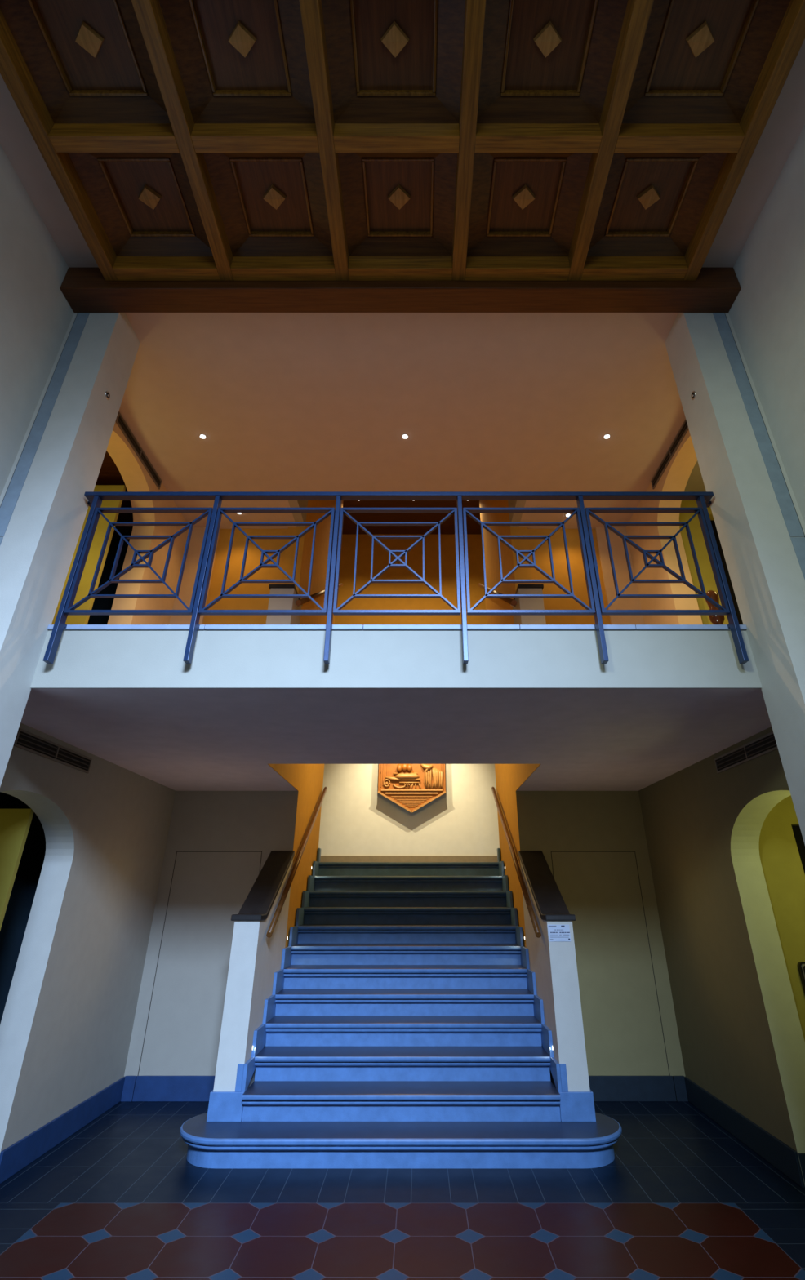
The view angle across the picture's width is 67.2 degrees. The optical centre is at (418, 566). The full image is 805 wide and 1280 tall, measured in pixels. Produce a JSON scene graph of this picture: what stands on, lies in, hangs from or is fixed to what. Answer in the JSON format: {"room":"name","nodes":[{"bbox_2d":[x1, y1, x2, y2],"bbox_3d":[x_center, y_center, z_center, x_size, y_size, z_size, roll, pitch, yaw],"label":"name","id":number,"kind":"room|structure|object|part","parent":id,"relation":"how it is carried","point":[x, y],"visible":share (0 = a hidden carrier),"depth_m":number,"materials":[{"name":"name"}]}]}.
{"room":"entrance hall","nodes":[
{"label":"entrance hall","id":0,"kind":"room"},
{"bbox_2d":[0,144,74,496],"bbox_3d":[-2.700,-1.070,0.856,0.400,5.900,5.475,0,-29,0],"label":"wall","id":1,"kind":"structure","parent":0,"point":[36,316],"depth_m":3.82,"materials":[{"name":"grey paint"}]},
{"bbox_2d":[0,536,129,1023],"bbox_3d":[-3.660,2.040,6.020,1.530,5.400,0.120,0,-29,0],"label":"wall","id":2,"kind":"structure","parent":0,"point":[20,901],"depth_m":5.53,"materials":[{"name":"paint"}]},
{"bbox_2d":[0,312,140,786],"bbox_3d":[-2.575,0.325,3.407,0.800,5.900,0.339,0,-29,0],"label":"wall","id":3,"kind":"structure","parent":0,"point":[37,547],"depth_m":3.70,"materials":[{"name":"grey paint"}]},
{"bbox_2d":[0,312,89,545],"bbox_3d":[-2.429,0.499,3.121,0.083,5.320,0.014,0,-29,0],"label":"trim","id":4,"kind":"structure","parent":3,"relation":"attached to","point":[11,496],"depth_m":3.88,"materials":[{"name":"paint"}]},
{"bbox_2d":[105,391,110,399],"bbox_3d":[-2.175,-1.195,4.233,0.021,0.056,0.056,0,-29,0],"label":"light","id":5,"kind":"object","parent":3,"relation":"attached to","point":[107,393],"visible":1,"depth_m":4.22,"materials":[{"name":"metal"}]},
{"bbox_2d":[0,422,189,1153],"bbox_3d":[-2.785,1.526,5.101,0.220,5.420,3.786,0,-29,0],"label":"wall","id":6,"kind":"structure","parent":0,"point":[66,1025],"depth_m":4.90,"materials":[{"name":"beige paint"}]},
{"bbox_2d":[0,808,34,930],"bbox_3d":[-3.645,2.784,4.037,1.460,2.183,0.095,0,-29,0],"label":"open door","id":7,"kind":"structure","parent":6,"relation":"in","point":[15,824],"depth_m":4.45,"materials":[{"name":"paint"}]},
{"bbox_2d":[13,728,92,773],"bbox_3d":[-2.669,1.378,4.467,0.012,0.114,1.020,0,-29,0],"label":"air vent","id":8,"kind":"object","parent":6,"relation":"in","point":[26,740],"visible":0.94,"depth_m":4.40,"materials":[{"name":"black metal"}]},
{"bbox_2d":[0,1076,124,1183],"bbox_3d":[-2.666,4.268,4.647,0.018,0.172,1.850,0,-29,0],"label":"baseboard","id":9,"kind":"structure","parent":6,"relation":"attached to","point":[21,1153],"depth_m":4.44,"materials":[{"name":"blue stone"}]},
{"bbox_2d":[51,484,126,624],"bbox_3d":[-3.645,0.152,5.477,1.460,2.183,0.095,0,-29,0],"label":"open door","id":10,"kind":"structure","parent":6,"relation":"in","point":[97,542],"depth_m":5.61,"materials":[{"name":"paint"}]},
{"bbox_2d":[115,412,161,489],"bbox_3d":[-2.669,-1.081,5.812,0.012,0.107,1.020,0,-29,0],"label":"air vent","id":11,"kind":"object","parent":6,"relation":"in","point":[120,421],"visible":0.97,"depth_m":5.76,"materials":[{"name":"black metal"}]},
{"bbox_2d":[95,450,133,536],"bbox_3d":[-3.660,-0.885,6.362,1.530,0.060,4.086,0,-29,0],"label":"ceiling","id":12,"kind":"structure","parent":0,"point":[109,473],"depth_m":6.31,"materials":[{"name":"brown wood"}]},
{"bbox_2d":[124,791,297,1076],"bbox_3d":[-2.025,3.670,6.114,1.400,2.630,0.150,0,-29,0],"label":"wall","id":13,"kind":"structure","parent":0,"point":[264,821],"depth_m":6.48,"materials":[{"name":"beige paint"}]},
{"bbox_2d":[120,1075,214,1102],"bbox_3d":[-2.101,4.705,5.450,1.112,0.178,0.021,0,-29,0],"label":"baseboard","id":14,"kind":"structure","parent":13,"relation":"attached to","point":[135,1088],"depth_m":5.44,"materials":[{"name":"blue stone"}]},
{"bbox_2d":[137,851,262,1075],"bbox_3d":[-2.100,3.823,5.950,0.902,1.848,0.011,0,-29,0],"label":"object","id":15,"kind":"structure","parent":13,"relation":"in","point":[182,1036],"depth_m":5.92,"materials":[{"name":"white paint"}]},
{"bbox_2d":[168,527,288,624],"bbox_3d":[-2.030,0.647,6.599,1.390,2.400,0.200,0,-29,0],"label":"wall","id":16,"kind":"structure","parent":0,"point":[253,556],"depth_m":6.81,"materials":[{"name":"paint"}]},
{"bbox_2d":[20,688,771,791],"bbox_3d":[-0.125,1.432,5.123,5.100,0.346,3.736,0,-29,0],"label":"ceiling","id":17,"kind":"structure","parent":0,"point":[175,739],"depth_m":4.23,"materials":[{"name":"paint"}]},
{"bbox_2d":[30,630,761,688],"bbox_3d":[-0.125,0.532,3.480,4.100,0.348,0.012,0,-29,0],"label":"wall","id":18,"kind":"structure","parent":0,"point":[84,659],"depth_m":3.47,"materials":[{"name":"paint"}]},
{"bbox_2d":[47,624,746,630],"bbox_3d":[-0.125,0.422,3.672,4.098,0.028,0.280,0,-29,0],"label":"trim","id":19,"kind":"structure","parent":18,"relation":"attached to","point":[69,627],"depth_m":3.56,"materials":[{"name":"stone"}]},
{"bbox_2d":[43,491,748,664],"bbox_3d":[-0.125,0.054,3.691,4.100,1.144,0.140,0,-29,0],"label":"balcony railing","id":20,"kind":"object","parent":19,"relation":"attached to","point":[197,608],"visible":1,"depth_m":3.72,"materials":[{"name":"metal"}]},
{"bbox_3d":[-2.072,0.050,3.654,0.027,1.116,0.058,0,-29,0],"label":"post","id":21,"kind":"part","parent":20,"relation":"part of","materials":[{"name":"metal"}]},
{"bbox_3d":[-1.683,-0.043,3.695,0.740,0.731,0.038,0,-29,0],"label":"panel frame","id":22,"kind":"part","parent":20,"relation":"part of","materials":[{"name":"paint"}]},
{"bbox_3d":[-1.294,0.050,3.654,0.027,1.116,0.058,0,-29,0],"label":"post","id":23,"kind":"part","parent":20,"relation":"part of","materials":[{"name":"metal"}]},
{"bbox_3d":[-0.904,-0.043,3.695,0.740,0.731,0.038,0,-29,0],"label":"panel frame","id":24,"kind":"part","parent":20,"relation":"part of","materials":[{"name":"paint"}]},
{"bbox_3d":[-0.514,0.050,3.654,0.027,1.116,0.058,0,-29,0],"label":"post","id":25,"kind":"part","parent":20,"relation":"part of","materials":[{"name":"metal"}]},
{"bbox_3d":[-0.125,-0.043,3.695,0.740,0.731,0.038,0,-29,0],"label":"panel frame","id":26,"kind":"part","parent":20,"relation":"part of","materials":[{"name":"paint"}]},
{"bbox_3d":[-0.125,-0.435,3.959,4.100,0.028,0.140,0,-29,0],"label":"rail","id":27,"kind":"part","parent":20,"relation":"part of","materials":[{"name":"metal"}]},
{"bbox_3d":[0.265,0.050,3.654,0.027,1.116,0.058,0,-29,0],"label":"post","id":28,"kind":"part","parent":20,"relation":"part of","materials":[{"name":"metal"}]},
{"bbox_3d":[0.654,-0.043,3.695,0.740,0.731,0.038,0,-29,0],"label":"panel frame","id":29,"kind":"part","parent":20,"relation":"part of","materials":[{"name":"paint"}]},
{"bbox_3d":[1.044,0.050,3.654,0.027,1.116,0.058,0,-29,0],"label":"post","id":30,"kind":"part","parent":20,"relation":"part of","materials":[{"name":"metal"}]},
{"bbox_3d":[1.433,-0.043,3.695,0.740,0.731,0.038,0,-29,0],"label":"panel frame","id":31,"kind":"part","parent":20,"relation":"part of","materials":[{"name":"paint"}]},
{"bbox_3d":[1.823,0.050,3.654,0.027,1.116,0.058,0,-29,0],"label":"post","id":32,"kind":"part","parent":20,"relation":"part of","materials":[{"name":"metal"}]},
{"bbox_2d":[118,312,685,528],"bbox_3d":[-0.125,-1.175,5.873,5.200,0.100,3.223,0,-29,0],"label":"ceiling","id":33,"kind":"structure","parent":0,"point":[281,402],"depth_m":5.32,"materials":[{"name":"paint"}]},
{"bbox_2d":[199,434,206,439],"bbox_3d":[-2.025,-1.220,5.689,0.064,0.017,0.064,0,-29,0],"label":"recessed light","id":34,"kind":"object","parent":33,"relation":"in","point":[202,436],"visible":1,"depth_m":5.68,"materials":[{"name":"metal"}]},
{"bbox_2d":[401,434,408,439],"bbox_3d":[-0.125,-1.220,5.689,0.064,0.017,0.064,0,-29,0],"label":"recessed light","id":35,"kind":"object","parent":33,"relation":"in","point":[403,436],"visible":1,"depth_m":5.68,"materials":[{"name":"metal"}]},
{"bbox_2d":[603,434,610,439],"bbox_3d":[1.770,-1.220,5.689,0.064,0.017,0.064,0,-29,0],"label":"recessed light","id":36,"kind":"object","parent":33,"relation":"in","point":[606,436],"visible":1,"depth_m":5.68,"materials":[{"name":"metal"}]},
{"bbox_2d":[0,0,804,280],"bbox_3d":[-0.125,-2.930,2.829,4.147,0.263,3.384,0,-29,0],"label":"ceiling","id":37,"kind":"structure","parent":0,"point":[181,140],"depth_m":3.46,"materials":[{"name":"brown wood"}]},
{"bbox_3d":[-1.747,-2.772,3.202,0.719,0.083,0.728,0,-29,0],"label":"sloping frame","id":38,"kind":"part","parent":37,"relation":"part of","materials":[{"name":"brown wood"}]},
{"bbox_3d":[-1.747,-2.786,3.211,0.444,0.041,0.492,0,-29,0],"label":"bead moulding","id":39,"kind":"part","parent":37,"relation":"part of","materials":[{"name":"brown wood"}]},
{"bbox_3d":[-1.747,-2.825,3.232,0.719,0.050,0.728,0,-29,0],"label":"coffer panel","id":40,"kind":"part","parent":37,"relation":"part of","materials":[{"name":"brown wood"}]},
{"bbox_3d":[-1.747,-2.376,3.925,0.719,0.083,0.736,0,-29,0],"label":"sloping frame","id":41,"kind":"part","parent":37,"relation":"part of","materials":[{"name":"brown wood"}]},
{"bbox_3d":[-1.747,-2.391,3.933,0.444,0.041,0.500,0,-29,0],"label":"bead moulding","id":42,"kind":"part","parent":37,"relation":"part of","materials":[{"name":"brown wood"}]},
{"bbox_3d":[-1.747,-2.430,3.955,0.719,0.050,0.736,0,-29,0],"label":"coffer panel","id":43,"kind":"part","parent":37,"relation":"part of","materials":[{"name":"brown wood"}]},
{"bbox_3d":[-0.936,-2.772,3.202,0.719,0.083,0.728,0,-29,0],"label":"sloping frame","id":44,"kind":"part","parent":37,"relation":"part of","materials":[{"name":"brown wood"}]},
{"bbox_3d":[-0.936,-2.786,3.211,0.444,0.041,0.492,0,-29,0],"label":"bead moulding","id":45,"kind":"part","parent":37,"relation":"part of","materials":[{"name":"brown wood"}]},
{"bbox_3d":[-0.936,-2.825,3.232,0.719,0.050,0.728,0,-29,0],"label":"coffer panel","id":46,"kind":"part","parent":37,"relation":"part of","materials":[{"name":"brown wood"}]},
{"bbox_3d":[-0.936,-2.376,3.925,0.719,0.083,0.736,0,-29,0],"label":"sloping frame","id":47,"kind":"part","parent":37,"relation":"part of","materials":[{"name":"brown wood"}]},
{"bbox_3d":[-0.936,-2.391,3.933,0.444,0.041,0.500,0,-29,0],"label":"bead moulding","id":48,"kind":"part","parent":37,"relation":"part of","materials":[{"name":"brown wood"}]},
{"bbox_3d":[-0.936,-2.430,3.955,0.719,0.050,0.736,0,-29,0],"label":"coffer panel","id":49,"kind":"part","parent":37,"relation":"part of","materials":[{"name":"brown wood"}]},
{"bbox_3d":[-0.125,-2.772,3.202,0.719,0.083,0.728,0,-29,0],"label":"sloping frame","id":50,"kind":"part","parent":37,"relation":"part of","materials":[{"name":"brown wood"}]},
{"bbox_3d":[-0.125,-2.786,3.211,0.444,0.041,0.492,0,-29,0],"label":"bead moulding","id":51,"kind":"part","parent":37,"relation":"part of","materials":[{"name":"brown wood"}]},
{"bbox_3d":[-0.125,-2.825,3.232,0.719,0.050,0.728,0,-29,0],"label":"coffer panel","id":52,"kind":"part","parent":37,"relation":"part of","materials":[{"name":"brown wood"}]},
{"bbox_3d":[-0.125,-2.376,3.925,0.719,0.083,0.736,0,-29,0],"label":"sloping frame","id":53,"kind":"part","parent":37,"relation":"part of","materials":[{"name":"brown wood"}]},
{"bbox_3d":[-0.125,-2.430,3.955,0.719,0.050,0.736,0,-29,0],"label":"coffer panel","id":54,"kind":"part","parent":37,"relation":"part of","materials":[{"name":"brown wood"}]},
{"bbox_3d":[-0.125,-2.391,3.933,0.444,0.041,0.500,0,-29,0],"label":"bead moulding","id":55,"kind":"part","parent":37,"relation":"part of","materials":[{"name":"brown wood"}]},
{"bbox_2d":[59,267,741,312],"bbox_3d":[-0.125,-1.987,4.359,4.750,0.230,0.204,0,-29,0],"label":"beam","id":56,"kind":"structure","parent":37,"relation":"attached to","point":[86,290],"depth_m":4.28,"materials":[{"name":"brown wood"}]},
{"bbox_3d":[0.686,-2.430,3.955,0.719,0.050,0.736,0,-29,0],"label":"coffer panel","id":57,"kind":"part","parent":37,"relation":"part of","materials":[{"name":"brown wood"}]},
{"bbox_3d":[0.686,-2.391,3.933,0.444,0.041,0.500,0,-29,0],"label":"bead moulding","id":58,"kind":"part","parent":37,"relation":"part of","materials":[{"name":"brown wood"}]},
{"bbox_3d":[0.686,-2.376,3.925,0.719,0.083,0.736,0,-29,0],"label":"sloping frame","id":59,"kind":"part","parent":37,"relation":"part of","materials":[{"name":"brown wood"}]},
{"bbox_3d":[0.686,-2.825,3.232,0.719,0.050,0.728,0,-29,0],"label":"coffer panel","id":60,"kind":"part","parent":37,"relation":"part of","materials":[{"name":"brown wood"}]},
{"bbox_3d":[0.686,-2.786,3.211,0.444,0.041,0.492,0,-29,0],"label":"bead moulding","id":61,"kind":"part","parent":37,"relation":"part of","materials":[{"name":"brown wood"}]},
{"bbox_3d":[0.686,-2.772,3.202,0.719,0.083,0.728,0,-29,0],"label":"sloping frame","id":62,"kind":"part","parent":37,"relation":"part of","materials":[{"name":"brown wood"}]},
{"bbox_3d":[1.497,-2.430,3.955,0.719,0.050,0.736,0,-29,0],"label":"coffer panel","id":63,"kind":"part","parent":37,"relation":"part of","materials":[{"name":"brown wood"}]},
{"bbox_3d":[1.497,-2.391,3.933,0.444,0.041,0.500,0,-29,0],"label":"bead moulding","id":64,"kind":"part","parent":37,"relation":"part of","materials":[{"name":"brown wood"}]},
{"bbox_3d":[1.497,-2.376,3.925,0.719,0.083,0.736,0,-29,0],"label":"sloping frame","id":65,"kind":"part","parent":37,"relation":"part of","materials":[{"name":"brown wood"}]},
{"bbox_3d":[1.497,-2.825,3.232,0.719,0.050,0.728,0,-29,0],"label":"coffer panel","id":66,"kind":"part","parent":37,"relation":"part of","materials":[{"name":"brown wood"}]},
{"bbox_3d":[1.497,-2.786,3.211,0.444,0.041,0.492,0,-29,0],"label":"bead moulding","id":67,"kind":"part","parent":37,"relation":"part of","materials":[{"name":"brown wood"}]},
{"bbox_3d":[1.497,-2.772,3.202,0.719,0.083,0.728,0,-29,0],"label":"sloping frame","id":68,"kind":"part","parent":37,"relation":"part of","materials":[{"name":"brown wood"}]},
{"bbox_2d":[0,1101,804,1279],"bbox_3d":[-0.125,2.548,1.199,9.200,0.120,9.950,0,-29,0],"label":"floor","id":69,"kind":"structure","parent":0,"point":[680,1197],"depth_m":3.47,"materials":[{"name":"tile"}]},
{"bbox_2d":[206,500,343,1121],"bbox_3d":[-1.422,1.332,7.393,0.266,7.960,3.390,0,-29,0],"label":"wall","id":70,"kind":"structure","parent":69,"relation":"on","point":[255,957],"depth_m":5.51,"materials":[{"name":"grey paint"}]},
{"bbox_3d":[-1.339,3.838,4.545,0.047,0.163,0.042,0,-29,0],"label":"skirting","id":71,"kind":"part","parent":70,"relation":"part of","materials":[{"name":"blue paint"}]},
{"bbox_2d":[267,764,300,790],"bbox_3d":[-1.328,1.948,6.092,0.006,0.369,1.542,0,-29,0],"label":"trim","id":72,"kind":"structure","parent":70,"relation":"attached to","point":[290,772],"depth_m":6.26,"materials":[{"name":"paint"}]},
{"bbox_2d":[266,786,327,937],"bbox_3d":[-1.282,3.097,6.729,0.068,1.633,2.744,0,-29,0],"label":"handrail","id":73,"kind":"object","parent":70,"relation":"attached to","point":[278,909],"visible":1,"depth_m":6.14,"materials":[{"name":"brown wood"}]},
{"bbox_2d":[179,848,622,1168],"bbox_3d":[-0.125,3.897,6.043,3.166,2.164,3.456,0,-29,0],"label":"staircase","id":74,"kind":"structure","parent":69,"relation":"on","point":[403,1026],"depth_m":4.99,"materials":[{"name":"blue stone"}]},
{"bbox_3d":[-1.301,3.821,6.252,0.026,1.831,3.022,0,-29,0],"label":"stepped skirting","id":75,"kind":"part","parent":74,"relation":"part of","materials":[{"name":"grey stone"}]},
{"bbox_3d":[1.051,3.821,6.252,0.026,1.831,3.022,0,-29,0],"label":"stepped skirting","id":76,"kind":"part","parent":74,"relation":"part of","materials":[{"name":"grey stone"}]},
{"bbox_2d":[479,500,595,1121],"bbox_3d":[1.172,1.332,7.393,0.266,7.960,3.390,0,-29,0],"label":"wall","id":77,"kind":"structure","parent":69,"relation":"on","point":[553,964],"depth_m":5.51,"materials":[{"name":"grey paint"}]},
{"bbox_2d":[491,786,541,937],"bbox_3d":[1.032,3.097,6.729,0.068,1.633,2.744,0,-29,0],"label":"handrail","id":78,"kind":"object","parent":77,"relation":"attached to","point":[531,913],"visible":1,"depth_m":6.14,"materials":[{"name":"brown wood"}]},
{"bbox_2d":[514,764,540,791],"bbox_3d":[1.078,1.948,6.092,0.006,0.369,1.542,0,-29,0],"label":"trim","id":79,"kind":"structure","parent":77,"relation":"attached to","point":[522,771],"depth_m":6.23,"materials":[{"name":"paint"}]},
{"bbox_2d":[547,924,570,942],"bbox_3d":[1.157,3.019,4.980,0.180,0.120,0.005,0,-29,0],"label":"notice sign","id":80,"kind":"object","parent":77,"relation":"attached to","point":[557,933],"visible":1,"depth_m":4.98,"materials":[{"name":"paper"}]},
{"bbox_3d":[1.089,3.838,4.545,0.047,0.163,0.042,0,-29,0],"label":"skirting","id":81,"kind":"part","parent":77,"relation":"part of","materials":[{"name":"blue paint"}]},
{"bbox_2d":[318,533,499,855],"bbox_3d":[-0.125,2.146,10.652,5.200,6.260,0.150,0,-29,0],"label":"wall","id":82,"kind":"structure","parent":0,"point":[356,820],"depth_m":9.81,"materials":[{"name":"grey paint"}]},
{"bbox_2d":[320,855,497,862],"bbox_3d":[-0.125,4.519,9.257,5.200,0.158,0.020,0,-29,0],"label":"baseboard","id":83,"kind":"structure","parent":82,"relation":"attached to","point":[323,858],"depth_m":9.26,"materials":[{"name":"brown wood"}]},
{"bbox_2d":[377,764,445,813],"bbox_3d":[-0.105,3.174,9.872,1.088,1.592,0.233,0,-29,0],"label":"wall plaque","id":84,"kind":"object","parent":82,"relation":"attached to","point":[411,787],"visible":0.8,"depth_m":9.65,"materials":[{"name":"wood"}]},
{"bbox_3d":[0.133,3.246,9.756,0.206,0.159,0.083,0,-29,0],"label":"relief arm","id":85,"kind":"part","parent":84,"relation":"part of"},
{"bbox_2d":[423,764,443,789],"bbox_3d":[0.239,3.373,9.704,0.306,0.404,0.045,0,-29,0],"label":"relief","id":86,"kind":"object","parent":84,"relation":"hanging from","point":[433,773],"depth_m":9.69,"materials":[{"name":"brown wood"}]},
{"bbox_2d":[318,867,499,875],"bbox_3d":[-0.125,4.311,8.504,5.200,0.200,1.540,0,-29,0],"label":"floor","id":87,"kind":"structure","parent":0,"point":[322,871],"depth_m":7.82,"materials":[{"name":"grey stone"}]},
{"bbox_2d":[342,500,480,533],"bbox_3d":[-0.125,-1.855,9.963,5.400,0.100,5.100,0,-29,0],"label":"ceiling","id":88,"kind":"structure","parent":0,"point":[349,526],"depth_m":11.54,"materials":[{"name":"brown wood"}]},
{"bbox_2d":[527,527,644,625],"bbox_3d":[1.780,0.647,6.599,1.390,2.400,0.200,0,-29,0],"label":"wall","id":89,"kind":"structure","parent":0,"point":[542,553],"depth_m":6.81,"materials":[{"name":"paint"}]},
{"bbox_2d":[515,791,684,1089],"bbox_3d":[1.775,3.670,6.114,1.400,2.630,0.150,0,-29,0],"label":"wall","id":90,"kind":"structure","parent":0,"point":[548,821],"depth_m":6.47,"materials":[{"name":"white paint"}]},
{"bbox_2d":[551,851,670,1075],"bbox_3d":[1.841,3.823,5.950,0.889,1.848,0.011,0,-29,0],"label":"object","id":91,"kind":"structure","parent":90,"relation":"in","point":[624,1034],"depth_m":5.91,"materials":[{"name":"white paint"}]},
{"bbox_2d":[588,1075,688,1102],"bbox_3d":[1.851,4.705,5.450,1.112,0.178,0.021,0,-29,0],"label":"baseboard","id":92,"kind":"structure","parent":90,"relation":"attached to","point":[604,1088],"depth_m":5.44,"materials":[{"name":"stone"}]},
{"bbox_2d":[684,461,706,491],"bbox_3d":[3.410,-0.885,6.362,1.530,0.060,4.086,0,-29,0],"label":"ceiling","id":93,"kind":"structure","parent":0,"point":[695,482],"depth_m":6.31,"materials":[{"name":"beige paint"}]},
{"bbox_2d":[625,429,804,1186],"bbox_3d":[2.535,1.526,5.101,0.220,5.420,3.786,0,-29,0],"label":"wall","id":94,"kind":"structure","parent":0,"point":[741,1039],"depth_m":4.87,"materials":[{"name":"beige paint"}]},
{"bbox_2d":[650,419,688,489],"bbox_3d":[2.419,-1.081,5.812,0.012,0.107,1.020,0,-29,0],"label":"air vent","id":95,"kind":"object","parent":94,"relation":"in","point":[684,428],"visible":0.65,"depth_m":5.81,"materials":[{"name":"black metal"}]},
{"bbox_2d":[684,1076,804,1187],"bbox_3d":[2.416,4.268,4.647,0.018,0.172,1.850,0,-29,0],"label":"baseboard","id":96,"kind":"structure","parent":94,"relation":"attached to","point":[776,1153],"depth_m":4.42,"materials":[{"name":"stone"}]},
{"bbox_2d":[714,731,777,773],"bbox_3d":[2.419,1.378,4.467,0.012,0.114,1.020,0,-29,0],"label":"air vent","id":97,"kind":"object","parent":94,"relation":"in","point":[766,744],"visible":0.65,"depth_m":4.45,"materials":[{"name":"black metal"}]},
{"bbox_2d":[798,1153,804,1182],"bbox_3d":[2.535,3.824,3.827,0.219,0.165,0.015,0,-29,0],"label":"baseboard","id":98,"kind":"structure","parent":94,"relation":"attached to","point":[802,1156],"depth_m":3.84,"materials":[{"name":"stone"}]},
{"bbox_2d":[664,312,804,844],"bbox_3d":[2.325,0.325,3.407,0.800,5.900,0.339,0,-29,0],"label":"wall","id":99,"kind":"structure","parent":0,"point":[767,580],"depth_m":3.62,"materials":[{"name":"grey paint"}]},
{"bbox_2d":[691,391,695,399],"bbox_3d":[1.925,-1.195,4.233,0.021,0.056,0.056,0,-29,0],"label":"light","id":100,"kind":"object","parent":99,"relation":"attached to","point":[693,393],"visible":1,"depth_m":4.22,"materials":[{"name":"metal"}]},
{"bbox_2d":[712,312,804,579],"bbox_3d":[2.179,0.499,3.121,0.083,5.320,0.014,0,-29,0],"label":"trim","id":101,"kind":"structure","parent":99,"relation":"attached to","point":[796,534],"depth_m":3.81,"materials":[{"name":"paint"}]},
{"bbox_2d":[679,500,804,1040],"bbox_3d":[3.410,1.608,5.230,1.530,5.400,0.120,0,-29,0],"label":"wall","id":102,"kind":"structure","parent":0,"point":[784,873],"depth_m":4.76,"materials":[{"name":"paint"}]},
{"bbox_2d":[797,961,804,995],"bbox_3d":[2.876,3.023,4.364,0.198,0.285,0.040,0,-29,0],"label":"framed panel","id":103,"kind":"object","parent":102,"relation":"attached to","point":[801,965],"visible":1,"depth_m":4.39,"materials":[{"name":"metal"}]},
{"bbox_2d":[710,520,804,873],"bbox_3d":[3.525,1.831,5.638,1.300,5.400,0.050,0,-29,0],"label":"wall","id":104,"kind":"structure","parent":0,"point":[714,529],"depth_m":6.37,"materials":[{"name":"grey paint"}]},
{"bbox_2d":[728,124,804,523],"bbox_3d":[2.450,-1.070,0.856,0.400,5.900,5.475,0,-29,0],"label":"wall","id":105,"kind":"structure","parent":0,"point":[766,315],"depth_m":3.74,"materials":[{"name":"grey paint"}]},
{"bbox_3d":[-0.125,1.258,5.190,8.600,0.024,3.686,0,-29,0],"label":"floor","id":106,"kind":"structure","parent":0,"visible":0},
{"bbox_2d":[266,584,301,624],"bbox_3d":[-1.404,0.918,6.078,0.262,1.425,0.455,0,-29,0],"label":"parapet","id":107,"kind":"object","parent":106,"relation":"on","point":[274,603],"visible":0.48,"depth_m":6.15,"materials":[{"name":"beige paint"}]},
{"bbox_2d":[295,583,343,606],"bbox_3d":[-1.235,0.340,7.907,0.081,1.777,3.030,0,-29,0],"label":"handrail","id":108,"kind":"object","parent":107,"relation":"attached to","point":[300,602],"visible":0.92,"depth_m":6.83,"materials":[{"name":"brown wood"}]},
{"bbox_2d":[512,584,546,626],"bbox_3d":[1.154,0.918,6.078,0.262,1.425,0.455,0,-29,0],"label":"parapet","id":109,"kind":"object","parent":106,"relation":"on","point":[522,603],"visible":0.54,"depth_m":6.14,"materials":[{"name":"beige paint"}]},
{"bbox_2d":[477,583,516,606],"bbox_3d":[0.985,0.340,7.907,0.081,1.777,3.030,0,-29,0],"label":"handrail","id":110,"kind":"object","parent":109,"relation":"attached to","point":[513,602],"visible":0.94,"depth_m":6.74,"materials":[{"name":"brown wood"}]},
{"bbox_2d":[705,590,724,624],"bbox_3d":[2.335,0.531,4.668,0.118,0.750,0.120,0,-29,0],"label":"turned post","id":111,"kind":"object","parent":106,"relation":"on","point":[714,620],"visible":0.33,"depth_m":4.75,"materials":[{"name":"brown wood"}]}
]}

